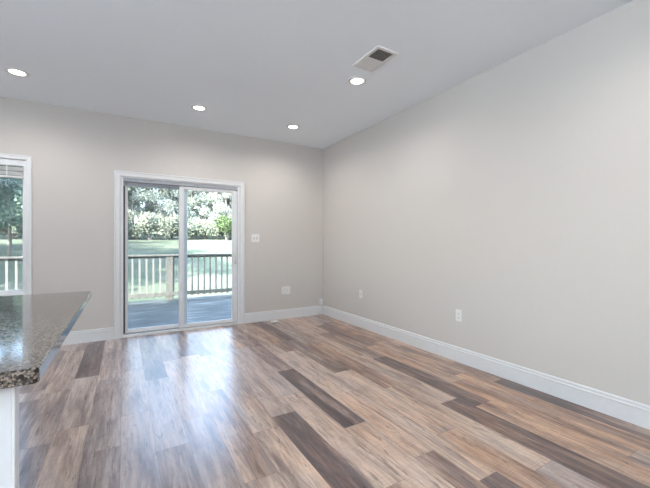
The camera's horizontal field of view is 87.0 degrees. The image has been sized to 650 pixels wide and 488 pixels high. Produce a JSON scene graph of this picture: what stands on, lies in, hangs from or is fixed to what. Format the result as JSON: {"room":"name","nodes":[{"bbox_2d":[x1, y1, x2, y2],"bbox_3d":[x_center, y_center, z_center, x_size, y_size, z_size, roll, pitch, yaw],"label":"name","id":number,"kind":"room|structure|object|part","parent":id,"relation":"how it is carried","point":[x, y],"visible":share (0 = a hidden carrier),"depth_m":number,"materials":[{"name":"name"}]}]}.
{"room":"empty living room","nodes":[
{"label":"empty living room","id":0,"kind":"room"},
{"bbox_2d":[0,97,322,331],"bbox_3d":[-3.023,-0.215,4.207,6.842,2.830,0.150,0,0,-30],"label":"wall","id":1,"kind":"structure","parent":0,"point":[75,153],"depth_m":4.37,"materials":[{"name":"paint"}]},
{"bbox_2d":[0,158,25,295],"bbox_3d":[-3.843,-0.186,3.723,0.934,1.528,0.135,0,0,-30],"label":"window","id":2,"kind":"structure","parent":1,"relation":"in","point":[4,292],"depth_m":3.90,"materials":[{"name":"white plastic"}]},
{"bbox_2d":[0,160,23,178],"bbox_3d":[-3.823,-0.847,3.689,0.926,0.202,0.054,0,0,-30],"label":"window blind","id":3,"kind":"object","parent":2,"relation":"attached to","point":[6,174],"visible":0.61,"depth_m":3.85,"materials":[{"name":"white plastic"}]},
{"bbox_3d":[-3.824,-0.756,3.689,0.922,0.021,0.050,0,0,-30],"label":"rail","id":4,"kind":"part","parent":3,"relation":"part of","materials":[{"name":"white plastic"}]},
{"bbox_2d":[0,153,31,294],"bbox_3d":[-3.801,-0.186,3.651,1.042,1.636,0.020,0,0,-30],"label":"trim","id":5,"kind":"structure","parent":1,"relation":"attached to","point":[28,159],"depth_m":3.90,"materials":[{"name":"white paint"}]},
{"bbox_2d":[114,170,244,338],"bbox_3d":[-1.938,0.134,4.745,1.676,2.133,0.020,0,0,-30],"label":"trim","id":6,"kind":"structure","parent":1,"relation":"attached to","point":[117,173],"depth_m":4.52,"materials":[{"name":"white paint"}]},
{"bbox_2d":[120,176,239,337],"bbox_3d":[-1.972,0.168,4.804,1.538,2.064,0.172,0,0,-30],"label":"door","id":7,"kind":"structure","parent":1,"relation":"in","point":[125,182],"depth_m":4.76,"materials":[{"name":"white plastic"}]},
{"bbox_3d":[-2.282,0.181,4.666,0.759,1.963,0.036,0,0,-30],"label":"fixed panel","id":8,"kind":"part","parent":7,"relation":"part of","materials":[{"name":"clear glass"}]},
{"bbox_3d":[-1.678,0.180,4.962,0.800,1.965,0.036,0,0,-30],"label":"sliding panel","id":9,"kind":"part","parent":7,"relation":"part of","materials":[{"name":"clear glass"}]},
{"bbox_2d":[61,305,322,345],"bbox_3d":[-2.981,1.125,4.134,6.805,0.151,0.018,0,0,-30],"label":"baseboard","id":10,"kind":"structure","parent":1,"relation":"attached to","point":[92,335],"depth_m":5.22,"materials":[{"name":"white paint"}]},
{"bbox_2d":[251,234,258,241],"bbox_3d":[-1.066,-0.090,5.259,0.125,0.120,0.016,0,0,-30],"label":"light switch","id":11,"kind":"object","parent":1,"relation":"attached to","point":[254,237],"visible":1,"depth_m":5.25,"materials":[{"name":"white plastic"}]},
{"bbox_2d":[282,286,289,293],"bbox_3d":[-0.627,0.745,5.515,0.150,0.122,0.018,0,0,-30],"label":"wall outlet","id":12,"kind":"object","parent":1,"relation":"attached to","point":[285,290],"visible":1,"depth_m":5.52,"materials":[{"name":"white plastic"}]},
{"bbox_2d":[0,0,633,148],"bbox_3d":[-0.814,-1.730,0.440,7.142,0.200,8.883,0,0,-30],"label":"ceiling","id":13,"kind":"structure","parent":0,"point":[258,68],"depth_m":2.92,"materials":[{"name":"paint"}]},
{"bbox_2d":[4,67,29,76],"bbox_3d":[-2.920,-1.625,3.249,0.184,0.009,0.184,0,0,-30],"label":"recessed light","id":14,"kind":"object","parent":13,"relation":"in","point":[14,71],"visible":1,"depth_m":3.24,"materials":[{"name":"white plastic"}]},
{"bbox_2d":[191,105,206,110],"bbox_3d":[-1.508,-1.625,4.101,0.184,0.009,0.184,0,0,-30],"label":"recessed light","id":15,"kind":"object","parent":13,"relation":"in","point":[194,107],"visible":1,"depth_m":4.09,"materials":[{"name":"white plastic"}]},
{"bbox_2d":[287,125,299,128],"bbox_3d":[-0.443,-1.625,4.766,0.184,0.009,0.184,0,0,-30],"label":"recessed light","id":16,"kind":"object","parent":13,"relation":"in","point":[288,126],"visible":1,"depth_m":4.76,"materials":[{"name":"white plastic"}]},
{"bbox_2d":[348,76,365,85],"bbox_3d":[0.322,-1.625,3.424,0.184,0.009,0.184,0,0,-30],"label":"recessed light","id":17,"kind":"object","parent":13,"relation":"in","point":[357,80],"visible":1,"depth_m":3.41,"materials":[{"name":"white plastic"}]},
{"bbox_2d":[353,45,397,71],"bbox_3d":[0.439,-1.624,3.017,0.224,0.012,0.358,0,0,-30],"label":"ceiling vent","id":18,"kind":"object","parent":13,"relation":"in","point":[378,56],"visible":1,"depth_m":3.00,"materials":[{"name":"white plastic"}]},
{"bbox_2d":[19,314,649,487],"bbox_3d":[-0.850,1.300,0.503,6.842,0.200,8.728,0,0,-30],"label":"floor","id":19,"kind":"structure","parent":0,"point":[314,401],"depth_m":2.34,"materials":[{"name":"wood"}]},
{"bbox_2d":[0,386,18,487],"bbox_3d":[-1.531,0.762,1.156,1.030,0.875,1.416,0,0,-30],"label":"kitchen island","id":20,"kind":"object","parent":19,"relation":"on","point":[9,397],"visible":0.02,"depth_m":0.80,"materials":[{"name":"white paint"}]},
{"bbox_3d":[-1.168,0.762,0.580,0.972,0.875,0.042,0,0,-30],"label":"panel","id":21,"kind":"part","parent":20,"relation":"part of","materials":[{"name":"white paint"}]},
{"bbox_3d":[-0.741,0.762,0.820,0.007,0.875,0.036,0,0,-30],"label":"corner trim","id":22,"kind":"part","parent":20,"relation":"part of","materials":[{"name":"white paint"}]},
{"bbox_2d":[0,291,90,388],"bbox_3d":[-1.513,0.305,1.165,1.089,0.038,1.498,0,0,-30],"label":"island countertop","id":23,"kind":"structure","parent":20,"relation":"on","point":[33,327],"depth_m":1.15,"materials":[{"name":"stone"}]},
{"bbox_2d":[323,0,649,405],"bbox_3d":[2.164,-0.215,2.274,0.150,2.830,8.733,0,0,-30],"label":"wall","id":24,"kind":"structure","parent":0,"point":[514,197],"depth_m":2.92,"materials":[{"name":"paint"}]},
{"bbox_2d":[456,309,461,321],"bbox_3d":[1.360,0.728,3.487,0.009,0.118,0.072,0,0,-30],"label":"wall outlet","id":25,"kind":"object","parent":24,"relation":"attached to","point":[458,312],"visible":1,"depth_m":3.48,"materials":[{"name":"white plastic"}]},
{"bbox_2d":[322,305,649,429],"bbox_3d":[2.125,1.125,2.173,0.018,0.151,8.568,0,0,-30],"label":"baseboard","id":26,"kind":"structure","parent":24,"relation":"attached to","point":[636,413],"depth_m":2.93,"materials":[{"name":"white paint"}]},
{"label":"outside","id":27,"kind":"structure","parent":0,"visible":0},
{"bbox_2d":[0,233,231,301],"bbox_3d":[-13.399,0.298,32.718,130.000,3.464,110.000,0,0,-30],"label":"lawn","id":28,"kind":"structure","parent":27,"point":[156,245],"depth_m":18.70,"materials":[{"name":"green plant"}]},
{"bbox_2d":[0,227,7,235],"bbox_3d":[-28.992,-1.373,29.452,2.549,2.187,2.874,0,0,1],"label":"bush","id":29,"kind":"object","parent":28,"relation":"on","point":[1,227],"visible":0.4,"depth_m":30.21,"materials":[{"name":"green plant"}]},
{"bbox_2d":[0,165,22,256],"bbox_3d":[-16.829,-2.115,18.524,4.072,5.991,4.229,0,0,-17],"label":"evergreen tree","id":30,"kind":"object","parent":28,"relation":"on","point":[8,189],"visible":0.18,"depth_m":18.36,"materials":[{"name":"green plant"}]},
{"bbox_2d":[0,165,22,227],"bbox_3d":[-13.584,-2.264,17.573,4.590,6.753,4.767,0,0,-29],"label":"evergreen tree","id":31,"kind":"object","parent":28,"relation":"on","point":[15,212],"visible":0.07,"depth_m":16.08,"materials":[{"name":"green plant"}]},
{"bbox_2d":[0,178,22,227],"bbox_3d":[-21.096,-2.846,21.442,4.767,6.753,4.590,0,0,-2],"label":"evergreen tree","id":32,"kind":"object","parent":28,"relation":"on","point":[10,178],"visible":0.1,"depth_m":21.54,"materials":[{"name":"green plant"}]},
{"bbox_2d":[0,225,22,238],"bbox_3d":[-27.724,-1.975,30.773,3.532,3.506,3.133,0,0,-34],"label":"bush","id":33,"kind":"object","parent":28,"relation":"on","point":[15,229],"visible":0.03,"depth_m":30.34,"materials":[{"name":"green plant"}]},
{"bbox_2d":[0,175,22,226],"bbox_3d":[-22.650,-3.152,25.665,4.590,6.753,4.767,0,0,14],"label":"evergreen tree","id":34,"kind":"object","parent":28,"relation":"on","point":[14,175],"visible":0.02,"depth_m":25.28,"materials":[{"name":"green plant"}]},
{"bbox_2d":[128,209,133,232],"bbox_3d":[-20.924,-1.948,34.683,2.914,3.518,3.285,0,0,-27],"label":"bush","id":35,"kind":"object","parent":28,"relation":"on","point":[130,219],"visible":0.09,"depth_m":35.16,"materials":[{"name":"green plant"}]},
{"bbox_2d":[128,186,140,217],"bbox_3d":[-22.489,-4.784,36.965,5.418,8.646,5.459,0,0,-16],"label":"tree","id":36,"kind":"object","parent":28,"relation":"on","point":[129,189],"visible":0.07,"depth_m":38.07,"materials":[{"name":"green plant"}]},
{"bbox_2d":[128,222,145,239],"bbox_3d":[-19.600,-1.320,35.820,2.787,2.086,2.526,0,0,-4],"label":"bush","id":37,"kind":"object","parent":28,"relation":"on","point":[133,230],"visible":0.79,"depth_m":35.29,"materials":[{"name":"green plant"}]},
{"bbox_2d":[128,186,156,237],"bbox_3d":[-21.573,-6.037,38.191,4.890,11.076,5.438,0,0,-5],"label":"tree","id":38,"kind":"object","parent":28,"relation":"on","point":[136,196],"visible":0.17,"depth_m":37.98,"materials":[{"name":"green plant"}]},
{"bbox_3d":[-21.571,-7.176,38.069,5.070,8.798,5.591,0,0,14],"label":"crown","id":39,"kind":"part","parent":38,"relation":"part of","materials":[{"name":"green plant"}]},
{"bbox_2d":[129,187,166,234],"bbox_3d":[-21.739,-5.749,41.315,5.655,9.908,5.610,0,0,-37],"label":"tree","id":40,"kind":"object","parent":28,"relation":"on","point":[150,208],"visible":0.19,"depth_m":40.89,"materials":[{"name":"green plant"}]},
{"bbox_3d":[-21.739,-6.602,41.315,5.655,8.203,5.610,0,0,-37],"label":"crown","id":41,"kind":"part","parent":40,"relation":"part of","materials":[{"name":"green plant"}]},
{"bbox_2d":[133,211,164,239],"bbox_3d":[-18.332,-1.850,36.179,2.788,3.287,3.144,0,0,43],"label":"bush","id":42,"kind":"object","parent":28,"relation":"on","point":[147,220],"visible":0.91,"depth_m":35.53,"materials":[{"name":"green plant"}]},
{"bbox_2d":[133,187,178,236],"bbox_3d":[-20.463,-7.213,40.835,6.415,13.067,5.769,0,0,32],"label":"tree","id":43,"kind":"object","parent":28,"relation":"on","point":[156,206],"visible":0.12,"depth_m":40.06,"materials":[{"name":"green plant"}]},
{"bbox_3d":[-20.346,-8.557,40.752,5.981,10.379,6.596,0,0,-40],"label":"crown","id":44,"kind":"part","parent":43,"relation":"part of","materials":[{"name":"green plant"}]},
{"bbox_2d":[156,214,178,239],"bbox_3d":[-16.726,-1.756,36.761,3.099,3.045,2.749,0,0,28],"label":"bush","id":45,"kind":"object","parent":28,"relation":"on","point":[166,231],"visible":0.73,"depth_m":36.15,"materials":[{"name":"green plant"}]},
{"bbox_2d":[157,188,178,214],"bbox_3d":[-20.461,-6.396,46.791,4.647,10.524,5.167,0,0,10],"label":"tree","id":46,"kind":"object","parent":28,"relation":"on","point":[159,189],"visible":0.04,"depth_m":45.41,"materials":[{"name":"green plant"}]},
{"bbox_2d":[141,189,197,238],"bbox_3d":[-17.419,-5.716,38.495,6.044,10.589,5.995,0,0,-11],"label":"tree","id":47,"kind":"object","parent":28,"relation":"on","point":[151,196],"visible":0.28,"depth_m":37.87,"materials":[{"name":"green plant"}]},
{"bbox_3d":[-17.419,-6.627,38.495,6.044,8.767,5.995,0,0,-11],"label":"crown","id":48,"kind":"part","parent":47,"relation":"part of","materials":[{"name":"green plant"}]},
{"bbox_2d":[167,189,199,217],"bbox_3d":[-18.036,-6.480,44.263,6.368,11.247,6.419,0,0,-39],"label":"tree","id":49,"kind":"object","parent":28,"relation":"on","point":[194,209],"visible":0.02,"depth_m":43.91,"materials":[{"name":"green plant"}]},
{"bbox_2d":[168,216,201,236],"bbox_3d":[-15.502,-1.647,37.667,3.704,2.751,3.286,0,0,-20],"label":"bush","id":50,"kind":"object","parent":28,"relation":"on","point":[189,230],"visible":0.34,"depth_m":37.08,"materials":[{"name":"green plant"}]},
{"bbox_2d":[162,189,214,237],"bbox_3d":[-16.070,-6.389,40.858,6.646,11.739,6.700,0,0,6],"label":"tree","id":51,"kind":"object","parent":28,"relation":"on","point":[193,194],"visible":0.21,"depth_m":39.75,"materials":[{"name":"green plant"}]},
{"bbox_3d":[-16.070,-7.399,40.858,6.646,9.720,6.700,0,0,6],"label":"crown","id":52,"kind":"part","parent":51,"relation":"part of","materials":[{"name":"green plant"}]},
{"bbox_2d":[187,221,204,238],"bbox_3d":[-14.649,-1.449,38.471,2.421,2.247,2.730,0,0,22],"label":"bush","id":53,"kind":"object","parent":28,"relation":"on","point":[193,229],"visible":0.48,"depth_m":37.75,"materials":[{"name":"green plant"}]},
{"bbox_2d":[192,218,214,238],"bbox_3d":[-13.848,-1.660,39.129,2.780,2.646,3.135,0,0,-33],"label":"bush","id":54,"kind":"object","parent":28,"relation":"on","point":[205,224],"visible":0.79,"depth_m":38.36,"materials":[{"name":"green plant"}]},
{"bbox_2d":[187,190,221,236],"bbox_3d":[-15.735,-7.211,44.047,6.346,12.926,5.707,0,0,-5],"label":"tree","id":55,"kind":"object","parent":28,"relation":"on","point":[188,190],"visible":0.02,"depth_m":43.63,"materials":[{"name":"green plant"}]},
{"bbox_3d":[-15.878,-8.540,44.044,6.525,10.268,5.916,0,0,13],"label":"crown","id":56,"kind":"part","parent":55,"relation":"part of","materials":[{"name":"green plant"}]},
{"bbox_2d":[187,190,224,237],"bbox_3d":[-14.248,-5.252,40.549,5.426,9.506,5.382,0,0,-3],"label":"tree","id":57,"kind":"object","parent":28,"relation":"on","point":[204,210],"visible":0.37,"depth_m":39.90,"materials":[{"name":"green plant"}]},
{"bbox_3d":[-14.248,-6.070,40.549,5.426,7.871,5.382,0,0,-3],"label":"crown","id":58,"kind":"part","parent":57,"relation":"part of","materials":[{"name":"green plant"}]},
{"bbox_2d":[206,223,223,239],"bbox_3d":[-12.549,-1.475,39.405,2.329,2.286,2.626,0,0,-9],"label":"bush","id":59,"kind":"object","parent":28,"relation":"on","point":[215,232],"visible":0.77,"depth_m":38.63,"materials":[{"name":"green plant"}]},
{"bbox_2d":[199,192,231,238],"bbox_3d":[-12.080,-5.862,40.938,6.206,10.873,6.156,0,0,18],"label":"tree","id":60,"kind":"object","parent":28,"relation":"on","point":[227,195],"visible":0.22,"depth_m":40.24,"materials":[{"name":"green plant"}]},
{"bbox_3d":[-12.080,-6.797,40.938,6.206,9.002,6.156,0,0,18],"label":"crown","id":61,"kind":"part","parent":60,"relation":"part of","materials":[{"name":"green plant"}]},
{"bbox_2d":[205,191,231,235],"bbox_3d":[-13.944,-6.960,45.823,6.027,12.276,5.420,0,0,-22],"label":"tree","id":62,"kind":"object","parent":28,"relation":"on","point":[230,199],"visible":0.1,"depth_m":44.99,"materials":[{"name":"green plant"}]},
{"bbox_3d":[-13.815,-8.223,45.865,6.197,9.751,5.619,0,0,-3],"label":"crown","id":63,"kind":"part","parent":62,"relation":"part of","materials":[{"name":"green plant"}]},
{"bbox_2d":[214,214,231,240],"bbox_3d":[-10.928,-1.816,38.218,2.632,3.079,2.991,0,0,2],"label":"round bush","id":64,"kind":"object","parent":28,"relation":"on","point":[225,223],"visible":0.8,"depth_m":37.64,"materials":[{"name":"green plant"}]},
{"bbox_2d":[215,194,231,211],"bbox_3d":[-11.891,-5.762,45.304,5.775,10.118,5.729,0,0,5],"label":"tree","id":65,"kind":"object","parent":28,"relation":"on","point":[231,194],"visible":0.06,"depth_m":44.72,"materials":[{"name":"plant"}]},
{"bbox_3d":[-3.172,1.460,6.394,13.000,0.219,3.734,0,0,-30],"label":"framing","id":66,"kind":"object","parent":28,"relation":"on","visible":0},
{"bbox_2d":[128,294,231,328],"bbox_3d":[-3.173,1.335,6.396,13.000,0.030,3.738,0,0,-30],"label":"deck","id":67,"kind":"object","parent":66,"relation":"on","point":[149,313],"visible":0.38,"depth_m":6.71,"materials":[{"name":"grey wood"}]},
{"bbox_2d":[0,253,231,299],"bbox_3d":[-4.070,0.783,7.925,12.950,1.073,0.160,0,0,-30],"label":"deck railing","id":68,"kind":"object","parent":67,"relation":"on","point":[169,293],"visible":0.24,"depth_m":8.08,"materials":[{"name":"wood"}]},
{"bbox_3d":[-4.082,0.308,7.946,12.800,0.044,0.038,0,0,-30],"label":"rail","id":69,"kind":"part","parent":68,"relation":"part of","materials":[{"name":"brown wood"}]},
{"bbox_3d":[-4.070,0.266,7.925,12.800,0.038,0.160,0,0,-30],"label":"cap rail","id":70,"kind":"part","parent":68,"relation":"part of","materials":[{"name":"brown wood"}]},
{"bbox_3d":[-3.701,0.803,8.146,0.150,1.034,0.130,0,0,-30],"label":"post","id":71,"kind":"part","parent":68,"relation":"part of","materials":[{"name":"wood"}]},
{"bbox_3d":[-4.043,1.177,7.878,12.800,0.085,0.038,0,0,-30],"label":"rail","id":72,"kind":"part","parent":68,"relation":"part of","materials":[{"name":"wood"}]}
]}

